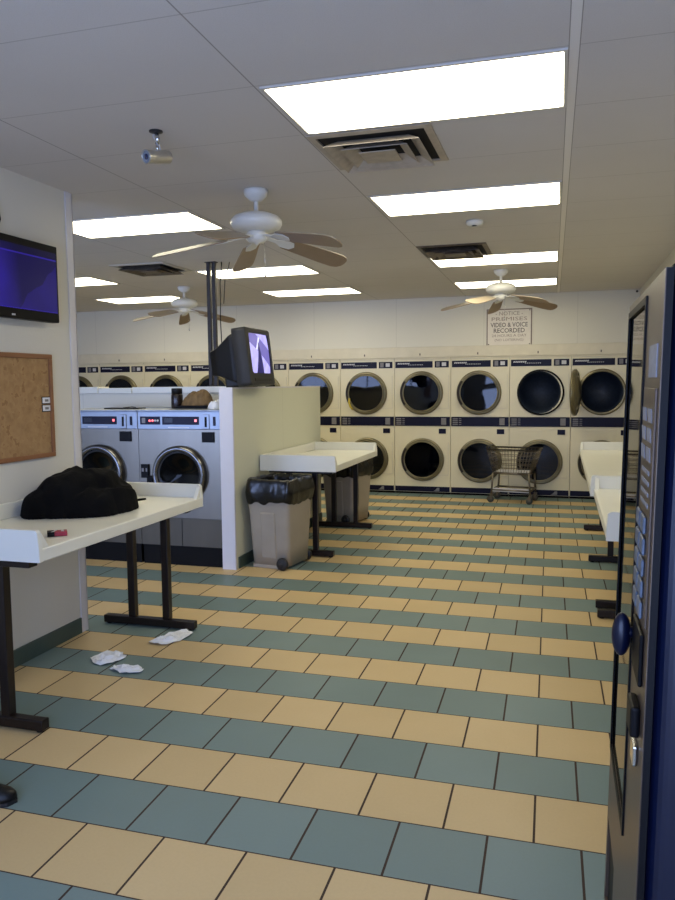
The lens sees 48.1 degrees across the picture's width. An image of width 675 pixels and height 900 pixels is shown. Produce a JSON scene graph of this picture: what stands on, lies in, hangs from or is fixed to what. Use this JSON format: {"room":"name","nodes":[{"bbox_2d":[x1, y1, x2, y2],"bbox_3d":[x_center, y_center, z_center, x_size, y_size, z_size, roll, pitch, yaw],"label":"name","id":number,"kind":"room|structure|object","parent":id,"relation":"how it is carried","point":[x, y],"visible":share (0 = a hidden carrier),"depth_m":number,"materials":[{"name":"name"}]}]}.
{"room":"laundry","nodes":[
{"label":"laundry","id":0,"kind":"room"},
{"bbox_2d":[0,167,80,649],"bbox_3d":[-2.472,0.023,2.210,0.150,2.750,5.420,1,5,16],"label":"wall","id":1,"kind":"structure","parent":0,"point":[45,597],"depth_m":4.44,"materials":[{"name":"paint"}]},
{"bbox_2d":[0,352,55,463],"bbox_3d":[-1.827,-0.226,4.080,0.020,0.604,0.910,1,5,16],"label":"cork board","id":2,"kind":"object","parent":1,"relation":"attached to","point":[27,432],"visible":1,"depth_m":4.28,"materials":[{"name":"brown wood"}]},
{"bbox_2d":[41,397,49,403],"bbox_3d":[-1.714,-0.293,4.454,0.003,0.043,0.080,1,5,16],"label":"card","id":3,"kind":"object","parent":2,"relation":"attached to","point":[45,400],"visible":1,"depth_m":4.45,"materials":[{"name":"paper"}]},
{"bbox_2d":[42,404,49,411],"bbox_3d":[-1.714,-0.247,4.458,0.003,0.043,0.080,1,5,16],"label":"card","id":4,"kind":"object","parent":2,"relation":"attached to","point":[45,408],"visible":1,"depth_m":4.46,"materials":[{"name":"plastic"}]},
{"bbox_2d":[0,216,58,322],"bbox_3d":[-1.785,-1.116,4.050,0.087,0.810,0.780,1,5,16],"label":"television","id":5,"kind":"object","parent":1,"relation":"attached to","point":[28,268],"visible":1,"depth_m":4.17,"materials":[{"name":"black plastic"}]},
{"bbox_2d":[14,618,81,667],"bbox_3d":[-2.392,1.347,2.271,0.013,0.100,5.355,1,5,16],"label":"baseboard","id":6,"kind":"structure","parent":1,"relation":"attached to","point":[40,645],"depth_m":4.49,"materials":[{"name":"teal tile"}]},
{"bbox_2d":[64,191,88,631],"bbox_3d":[-1.712,-0.207,4.774,0.161,2.750,0.069,1,5,16],"label":"trim","id":7,"kind":"structure","parent":1,"relation":"attached to","point":[67,196],"depth_m":4.72,"materials":[{"name":"white paint"}]},
{"bbox_2d":[80,393,218,408],"bbox_3d":[-2.563,0.161,7.871,3.840,1.495,0.160,1,5,16],"label":"wall","id":8,"kind":"structure","parent":0,"point":[91,400],"depth_m":7.59,"materials":[{"name":"paint"}]},
{"bbox_2d":[79,387,108,393],"bbox_3d":[-3.405,-0.630,8.049,2.100,0.065,0.210,1,5,16],"label":"trim","id":9,"kind":"structure","parent":8,"relation":"attached to","point":[83,390],"depth_m":7.68,"materials":[{"name":"white laminate"}]},
{"bbox_2d":[98,388,131,392],"bbox_3d":[-2.207,-0.604,7.696,0.378,0.053,0.210,1,5,16],"label":"trim","id":10,"kind":"structure","parent":8,"relation":"attached to","point":[101,390],"depth_m":7.59,"materials":[{"name":"white laminate"}]},
{"bbox_2d":[132,386,264,392],"bbox_3d":[-1.372,-0.594,7.450,1.342,0.060,0.210,1,5,16],"label":"trim","id":11,"kind":"structure","parent":8,"relation":"attached to","point":[212,389],"depth_m":7.43,"materials":[{"name":"white laminate"}]},
{"bbox_2d":[204,262,213,385],"bbox_3d":[-1.240,-1.217,7.355,0.060,1.194,0.060,1,5,16],"label":"pole","id":12,"kind":"object","parent":11,"relation":"on","point":[208,264],"visible":0.98,"depth_m":7.34,"materials":[{"name":"metal"}]},
{"bbox_2d":[211,261,218,385],"bbox_3d":[-1.187,-1.216,7.340,0.060,1.194,0.060,1,5,16],"label":"pole","id":13,"kind":"object","parent":11,"relation":"on","point":[213,263],"visible":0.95,"depth_m":7.32,"materials":[{"name":"metal"}]},
{"bbox_2d":[233,387,321,568],"bbox_3d":[-0.578,0.152,7.533,0.128,1.535,2.380,1,5,16],"label":"wall","id":14,"kind":"structure","parent":0,"point":[266,420],"depth_m":6.95,"materials":[{"name":"paint"}]},
{"bbox_2d":[219,386,319,569],"bbox_3d":[-0.588,0.146,7.529,0.125,1.548,2.398,1,5,16],"label":"trim","id":15,"kind":"structure","parent":14,"relation":"attached to","point":[226,402],"depth_m":6.38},
{"bbox_2d":[210,326,274,386],"bbox_3d":[-0.834,-0.799,6.636,0.428,0.517,0.624,1,5,16],"label":"television","id":16,"kind":"object","parent":15,"relation":"on","point":[244,358],"visible":0.95,"depth_m":6.41,"materials":[{"name":"black plastic"}]},
{"bbox_2d":[0,490,618,899],"bbox_3d":[-2.232,1.119,6.022,9.850,0.100,12.950,1,5,16],"label":"floor","id":17,"kind":"structure","parent":0,"point":[420,709],"depth_m":3.46,"materials":[{"name":"tile"}]},
{"bbox_2d":[0,783,16,807],"bbox_3d":[-1.375,1.282,2.876,0.325,0.106,0.096,0,5,4],"label":"shoe","id":18,"kind":"object","parent":17,"relation":"on","point":[8,794],"visible":1,"depth_m":2.85,"materials":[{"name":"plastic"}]},
{"bbox_2d":[78,364,100,386],"bbox_3d":[-4.083,-0.450,12.580,0.794,1.922,0.764,1,5,16],"label":"dryer","id":19,"kind":"object","parent":17,"relation":"on","point":[89,374],"visible":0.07,"depth_m":12.14,"materials":[{"name":"beige metal"}]},
{"bbox_2d":[0,482,202,732],"bbox_3d":[-1.432,0.748,4.236,0.719,0.935,1.599,1,5,16],"label":"folding table","id":20,"kind":"object","parent":17,"relation":"on","point":[24,543],"visible":0.88,"depth_m":3.97,"materials":[{"name":"white laminate"}]},
{"bbox_2d":[47,529,66,536],"bbox_3d":[-1.354,0.401,3.656,0.090,0.023,0.057,-2,5,-21],"label":"packet","id":21,"kind":"object","parent":20,"relation":"on","point":[50,533],"visible":1,"depth_m":3.63,"materials":[{"name":"plastic"}]},
{"bbox_2d":[20,466,145,519],"bbox_3d":[-1.463,0.223,4.340,0.538,0.261,0.613,1,5,16],"label":"bag","id":22,"kind":"object","parent":20,"relation":"on","point":[76,491],"visible":1,"depth_m":4.18,"materials":[{"name":"black fabric"}]},
{"bbox_2d":[90,650,126,664],"bbox_3d":[-1.324,1.186,4.364,0.191,0.034,0.180,-5,7,-41],"label":"sheet","id":23,"kind":"object","parent":17,"relation":"on","point":[107,656],"visible":1,"depth_m":4.34,"materials":[{"name":"fabric"}]},
{"bbox_2d":[99,363,144,387],"bbox_3d":[-3.316,-0.437,12.354,0.794,1.922,0.764,1,5,16],"label":"dryer","id":24,"kind":"object","parent":17,"relation":"on","point":[125,375],"visible":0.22,"depth_m":11.96,"materials":[{"name":"beige metal"}]},
{"bbox_2d":[80,407,170,561],"bbox_3d":[-2.014,0.288,7.143,0.796,1.357,0.882,1,5,16],"label":"washer","id":25,"kind":"object","parent":17,"relation":"on","point":[109,437],"visible":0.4,"depth_m":6.72,"materials":[{"name":"metal"}]},
{"bbox_2d":[104,406,145,408],"bbox_3d":[-1.961,-0.391,6.983,0.340,0.022,0.160,1,5,14],"label":"folder","id":26,"kind":"object","parent":25,"relation":"on","point":[131,407],"visible":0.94,"depth_m":6.96,"materials":[{"name":"grey plastic"}]},
{"bbox_2d":[110,664,142,672],"bbox_3d":[-1.161,1.205,4.187,0.191,0.025,0.121,2,5,22],"label":"sheet","id":27,"kind":"object","parent":17,"relation":"on","point":[121,668],"visible":1,"depth_m":4.17,"materials":[{"name":"fabric"}]},
{"bbox_2d":[144,362,190,386],"bbox_3d":[-2.549,-0.425,12.127,0.794,1.922,0.764,1,5,16],"label":"dryer","id":28,"kind":"object","parent":17,"relation":"on","point":[178,374],"visible":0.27,"depth_m":11.73,"materials":[{"name":"beige metal"}]},
{"bbox_2d":[149,629,192,643],"bbox_3d":[-1.025,1.153,4.700,0.150,0.036,0.293,3,6,36],"label":"sheet","id":29,"kind":"object","parent":17,"relation":"on","point":[170,637],"visible":1,"depth_m":4.68,"materials":[{"name":"fabric"}]},
{"bbox_2d":[137,408,222,567],"bbox_3d":[-1.249,0.301,6.917,0.796,1.357,0.882,1,5,16],"label":"washer","id":30,"kind":"object","parent":17,"relation":"on","point":[182,446],"visible":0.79,"depth_m":6.54,"materials":[{"name":"metal"}]},
{"bbox_2d":[171,388,182,407],"bbox_3d":[-1.483,-0.478,6.991,0.108,0.185,0.108,1,5,16],"label":"storage jar","id":31,"kind":"object","parent":30,"relation":"on","point":[176,393],"visible":0.79,"depth_m":6.95,"materials":[{"name":"black plastic"}]},
{"bbox_2d":[176,405,207,408],"bbox_3d":[-1.300,-0.396,6.944,0.310,0.026,0.200,1,5,16],"label":"flat tray","id":32,"kind":"object","parent":30,"relation":"on","point":[181,406],"visible":0.64,"depth_m":6.85,"materials":[{"name":"black plastic"}]},
{"bbox_2d":[182,389,212,405],"bbox_3d":[-1.280,-0.483,6.930,0.313,0.149,0.209,1,5,16],"label":"bundle","id":33,"kind":"object","parent":32,"relation":"on","point":[202,397],"visible":0.92,"depth_m":6.86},
{"bbox_2d":[207,399,218,408],"bbox_3d":[-1.087,-0.409,6.740,0.148,0.083,0.156,4,6,39],"label":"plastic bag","id":34,"kind":"object","parent":30,"relation":"on","point":[213,404],"visible":0.69,"depth_m":6.68,"materials":[{"name":"plastic"}]},
{"bbox_2d":[190,362,225,386],"bbox_3d":[-1.781,-0.412,11.901,0.794,1.922,0.764,1,5,16],"label":"dryer","id":35,"kind":"object","parent":17,"relation":"on","point":[199,370],"visible":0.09,"depth_m":11.58,"materials":[{"name":"beige metal"}]},
{"bbox_2d":[265,360,288,386],"bbox_3d":[-1.014,-0.399,11.675,0.794,1.922,0.764,1,5,16],"label":"dryer","id":36,"kind":"object","parent":17,"relation":"on","point":[281,374],"visible":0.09,"depth_m":11.22,"materials":[{"name":"beige metal"}]},
{"bbox_2d":[245,473,314,570],"bbox_3d":[-0.498,0.612,6.608,0.476,0.779,0.502,2,6,25],"label":"bin","id":37,"kind":"object","parent":17,"relation":"on","point":[279,503],"visible":1,"depth_m":6.43,"materials":[{"name":"grey plastic"}]},
{"bbox_2d":[288,359,340,489],"bbox_3d":[-0.247,-0.386,11.449,0.794,1.922,0.764,1,5,16],"label":"dryer","id":38,"kind":"object","parent":17,"relation":"on","point":[325,374],"visible":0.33,"depth_m":11.05,"materials":[{"name":"beige metal"}]},
{"bbox_2d":[260,442,376,556],"bbox_3d":[-0.135,0.447,7.559,0.718,0.935,1.574,1,5,16],"label":"folding table","id":39,"kind":"object","parent":17,"relation":"on","point":[314,458],"visible":0.85,"depth_m":7.29,"materials":[{"name":"white laminate"}]},
{"bbox_2d":[321,458,372,521],"bbox_3d":[0.109,0.433,8.661,0.477,0.768,0.507,3,6,32],"label":"bin","id":40,"kind":"object","parent":17,"relation":"on","point":[344,477],"visible":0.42,"depth_m":8.50,"materials":[{"name":"grey plastic"}]},
{"bbox_2d":[340,358,394,492],"bbox_3d":[0.521,-0.374,11.223,0.794,1.922,0.764,1,5,16],"label":"dryer","id":41,"kind":"object","parent":17,"relation":"on","point":[369,384],"visible":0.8,"depth_m":10.87,"materials":[{"name":"beige metal"}]},
{"bbox_2d":[394,357,450,493],"bbox_3d":[1.288,-0.361,10.997,0.794,1.922,0.764,1,5,16],"label":"dryer","id":42,"kind":"object","parent":17,"relation":"on","point":[422,385],"visible":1,"depth_m":10.66,"materials":[{"name":"beige metal"}]},
{"bbox_2d":[451,356,509,495],"bbox_3d":[2.055,-0.348,10.771,0.794,1.922,0.764,1,5,16],"label":"dryer","id":43,"kind":"object","parent":17,"relation":"on","point":[480,386],"visible":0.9,"depth_m":10.45,"materials":[{"name":"beige metal"}]},
{"bbox_2d":[486,444,542,504],"bbox_3d":[2.324,0.311,9.975,0.672,0.742,0.462,2,6,25],"label":"cart","id":44,"kind":"object","parent":17,"relation":"on","point":[509,471],"visible":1,"depth_m":9.91,"materials":[{"name":"metal"}]},
{"bbox_2d":[492,488,528,492],"bbox_3d":[2.251,0.525,9.836,0.502,0.050,0.020,2,6,25],"label":"shelf","id":45,"kind":"object","parent":44,"relation":"attached to","point":[493,489],"depth_m":9.83,"materials":[{"name":"metal"}]},
{"bbox_2d":[494,469,529,473],"bbox_3d":[2.324,0.284,9.973,0.454,0.012,0.336,2,6,25],"label":"basket tray","id":46,"kind":"object","parent":44,"relation":"on","point":[498,471],"depth_m":9.89,"materials":[{"name":"plastic"}]},
{"bbox_2d":[487,448,541,473],"bbox_3d":[2.331,0.134,9.956,0.635,0.305,0.445,2,6,25],"label":"wire basket","id":47,"kind":"object","parent":44,"relation":"on","point":[498,471],"depth_m":9.88,"materials":[{"name":"silver metal"}]},
{"bbox_2d":[509,355,570,497],"bbox_3d":[2.823,-0.336,10.545,0.794,1.922,0.764,1,5,16],"label":"dryer","id":48,"kind":"object","parent":17,"relation":"on","point":[539,385],"visible":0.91,"depth_m":10.24,"materials":[{"name":"beige metal"}]},
{"bbox_2d":[511,419,519,424],"bbox_3d":[2.432,-0.383,10.312,0.120,0.093,0.002,1,5,16],"label":"print","id":49,"kind":"object","parent":48,"relation":"attached to","point":[513,421],"depth_m":10.31},
{"bbox_2d":[569,354,626,498],"bbox_3d":[3.497,-0.299,10.053,0.820,1.922,1.328,1,5,16],"label":"dryer","id":50,"kind":"object","parent":17,"relation":"on","point":[597,382],"visible":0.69,"depth_m":10.05,"materials":[{"name":"beige metal"}]},
{"bbox_2d":[573,419,581,425],"bbox_3d":[3.199,-0.370,10.086,0.120,0.093,0.002,1,5,16],"label":"print","id":51,"kind":"object","parent":50,"relation":"attached to","point":[576,422],"depth_m":10.09},
{"bbox_2d":[580,442,622,608],"bbox_3d":[2.508,0.513,6.529,0.739,0.935,3.039,1,5,16],"label":"folding table","id":52,"kind":"object","parent":17,"relation":"on","point":[597,458],"visible":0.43,"depth_m":6.60,"materials":[{"name":"white laminate"}]},
{"bbox_2d":[594,476,621,618],"bbox_3d":[1.871,0.709,4.340,0.717,0.935,1.494,1,5,16],"label":"folding table","id":53,"kind":"object","parent":17,"relation":"on","point":[607,489],"visible":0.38,"depth_m":4.66,"materials":[{"name":"white laminate"}]},
{"bbox_2d":[604,263,674,899],"bbox_3d":[0.989,0.543,1.602,0.802,1.766,0.713,2,6,16],"label":"vending machine","id":54,"kind":"object","parent":17,"relation":"on","point":[640,840],"visible":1,"depth_m":1.39,"materials":[{"name":"blue metal"}]},
{"bbox_2d":[630,737,637,766],"bbox_3d":[0.570,0.579,1.454,0.010,0.040,0.050,2,6,16],"label":"handle","id":55,"kind":"object","parent":54,"relation":"on","point":[634,741],"depth_m":1.43,"materials":[{"name":"silver metal"}]},
{"bbox_2d":[640,407,651,508],"bbox_3d":[0.589,0.011,1.447,0.001,0.182,0.165,2,5,16],"label":"button","id":56,"kind":"object","parent":54,"relation":"attached to","point":[644,469],"depth_m":1.43,"materials":[{"name":"plastic"}]},
{"bbox_2d":[0,0,674,311],"bbox_3d":[-2.258,-1.720,5.774,9.850,0.100,12.950,1,5,16],"label":"ceiling","id":57,"kind":"structure","parent":0,"point":[84,84],"depth_m":3.65,"materials":[{"name":"tile"}]},
{"bbox_2d":[75,277,119,286],"bbox_3d":[-3.162,-1.905,8.639,1.178,0.012,0.592,1,5,16],"label":"recessed light","id":58,"kind":"object","parent":57,"relation":"in","point":[79,281],"visible":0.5,"depth_m":8.56,"materials":[{"name":"white plastic"}]},
{"bbox_2d":[94,295,180,303],"bbox_3d":[-2.660,-2.063,10.409,1.178,0.012,0.592,1,5,16],"label":"recessed light","id":59,"kind":"object","parent":57,"relation":"in","point":[170,298],"visible":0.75,"depth_m":10.31,"materials":[{"name":"white plastic"}]},
{"bbox_2d":[73,211,224,238],"bbox_3d":[-1.496,-1.654,5.591,1.178,0.012,0.592,1,5,16],"label":"recessed light","id":60,"kind":"object","parent":57,"relation":"in","point":[181,221],"visible":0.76,"depth_m":5.53,"materials":[{"name":"white plastic"}]},
{"bbox_2d":[109,262,191,276],"bbox_3d":[-1.872,-1.811,7.621,0.596,0.046,0.596,1,5,16],"label":"ceiling vent","id":61,"kind":"object","parent":57,"relation":"in","point":[155,268],"visible":1,"depth_m":7.53,"materials":[{"name":"black metal"}]},
{"bbox_2d":[141,129,172,163],"bbox_3d":[-0.844,-1.406,3.534,0.067,0.162,0.148,3,6,38],"label":"security camera","id":62,"kind":"object","parent":57,"relation":"attached to","point":[149,156],"visible":1,"depth_m":3.51,"materials":[{"name":"silver metal"}]},
{"bbox_2d":[133,286,235,330],"bbox_3d":[-1.881,-1.703,9.125,1.233,0.522,1.227,1,5,16],"label":"ceiling fan","id":63,"kind":"object","parent":57,"relation":"hanging from","point":[183,304],"visible":0.99,"depth_m":9.07,"materials":[{"name":"white metal"}]},
{"bbox_2d":[220,262,221,342],"bbox_3d":[-1.105,-1.220,7.295,0.045,1.183,0.088,-4,6,-33],"label":"cable","id":64,"kind":"object","parent":57,"relation":"hanging from","point":[221,262],"visible":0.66,"depth_m":7.28,"materials":[{"name":"black plastic"}]},
{"bbox_2d":[223,262,229,303],"bbox_3d":[-1.069,-1.613,7.298,0.072,0.401,0.012,-3,5,-22],"label":"hanging cable","id":65,"kind":"object","parent":57,"relation":"hanging from","point":[229,262],"visible":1,"depth_m":7.29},
{"bbox_2d":[152,187,346,276],"bbox_3d":[-0.520,-1.321,4.598,1.242,0.522,1.212,1,5,16],"label":"ceiling fan","id":66,"kind":"object","parent":57,"relation":"hanging from","point":[257,225],"visible":1,"depth_m":4.58,"materials":[{"name":"white metal"}]},
{"bbox_2d":[195,265,320,278],"bbox_3d":[-0.826,-1.866,7.950,1.178,0.012,0.592,1,5,16],"label":"recessed light","id":67,"kind":"object","parent":57,"relation":"in","point":[290,269],"visible":0.91,"depth_m":7.89,"materials":[{"name":"white plastic"}]},
{"bbox_2d":[261,287,361,296],"bbox_3d":[-0.323,-2.025,9.720,1.178,0.012,0.592,1,5,16],"label":"recessed light","id":68,"kind":"object","parent":57,"relation":"in","point":[344,290],"visible":1,"depth_m":9.65,"materials":[{"name":"white plastic"}]},
{"bbox_2d":[306,122,448,172],"bbox_3d":[0.219,-1.498,3.808,0.596,0.046,0.596,1,5,16],"label":"ceiling vent","id":69,"kind":"object","parent":57,"relation":"in","point":[410,145],"visible":1,"depth_m":3.74,"materials":[{"name":"metal"}]},
{"bbox_2d":[259,47,567,134],"bbox_3d":[0.337,-1.457,3.133,1.178,0.012,0.592,1,5,16],"label":"recessed light","id":70,"kind":"object","parent":57,"relation":"in","point":[538,80],"visible":1,"depth_m":3.07,"materials":[{"name":"white plastic"}]},
{"bbox_2d":[416,242,491,260],"bbox_3d":[1.051,-1.762,6.760,0.596,0.046,0.596,1,5,16],"label":"ceiling vent","id":71,"kind":"object","parent":57,"relation":"in","point":[467,250],"visible":1,"depth_m":6.67,"materials":[{"name":"black metal"}]},
{"bbox_2d":[368,180,561,216],"bbox_3d":[0.840,-1.615,4.902,1.178,0.012,0.592,1,5,16],"label":"recessed light","id":72,"kind":"object","parent":57,"relation":"in","point":[550,192],"visible":1,"depth_m":4.84,"materials":[{"name":"white plastic"}]},
{"bbox_2d":[466,219,482,226],"bbox_3d":[1.006,-1.660,5.551,0.128,0.040,0.128,1,5,16],"label":"smoke detector","id":73,"kind":"object","parent":57,"relation":"attached to","point":[473,222],"visible":1,"depth_m":5.51,"materials":[{"name":"white plastic"}]},
{"bbox_2d":[429,250,558,266],"bbox_3d":[1.510,-1.827,7.262,1.178,0.012,0.592,1,5,16],"label":"recessed light","id":74,"kind":"object","parent":57,"relation":"in","point":[539,256],"visible":0.86,"depth_m":7.24,"materials":[{"name":"white plastic"}]},
{"bbox_2d":[441,269,557,319],"bbox_3d":[1.696,-1.639,8.017,1.220,0.522,1.238,1,5,16],"label":"ceiling fan","id":75,"kind":"object","parent":57,"relation":"hanging from","point":[500,289],"visible":1,"depth_m":7.92,"materials":[{"name":"white metal"}]},
{"bbox_2d":[453,277,557,288],"bbox_3d":[2.013,-1.986,9.032,1.178,0.012,0.592,1,5,16],"label":"recessed light","id":76,"kind":"object","parent":57,"relation":"in","point":[537,281],"visible":0.96,"depth_m":8.92,"materials":[{"name":"white plastic"}]},
{"bbox_2d":[76,289,639,354],"bbox_3d":[-0.664,-1.744,11.183,9.550,0.820,0.116,1,5,16],"label":"wall","id":77,"kind":"structure","parent":0,"point":[585,316],"depth_m":10.80,"materials":[{"name":"paint"}]},
{"bbox_2d":[78,342,626,363],"bbox_3d":[-0.681,-1.399,11.146,9.550,0.150,0.024,1,5,16],"label":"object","id":78,"kind":"structure","parent":77,"relation":"attached to","point":[616,347],"depth_m":10.69,"materials":[{"name":"beige paint"}]},
{"bbox_2d":[486,308,531,344],"bbox_3d":[2.321,-1.656,10.234,0.600,0.505,0.021,1,5,16],"label":"notice sign","id":79,"kind":"object","parent":77,"relation":"attached to","point":[516,329],"visible":0.98,"depth_m":10.22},
{"bbox_2d":[113,354,604,363],"bbox_3d":[-0.428,-0.852,12.036,9.550,2.750,0.100,1,5,16],"label":"wall","id":80,"kind":"structure","parent":0,"point":[593,354],"depth_m":11.57,"materials":[{"name":"paint"}]},
{"bbox_2d":[640,248,674,294],"bbox_3d":[2.428,-0.230,4.599,0.150,2.750,12.800,1,5,16],"label":"wall","id":81,"kind":"structure","parent":0,"point":[669,261],"depth_m":7.72,"materials":[{"name":"paint"}]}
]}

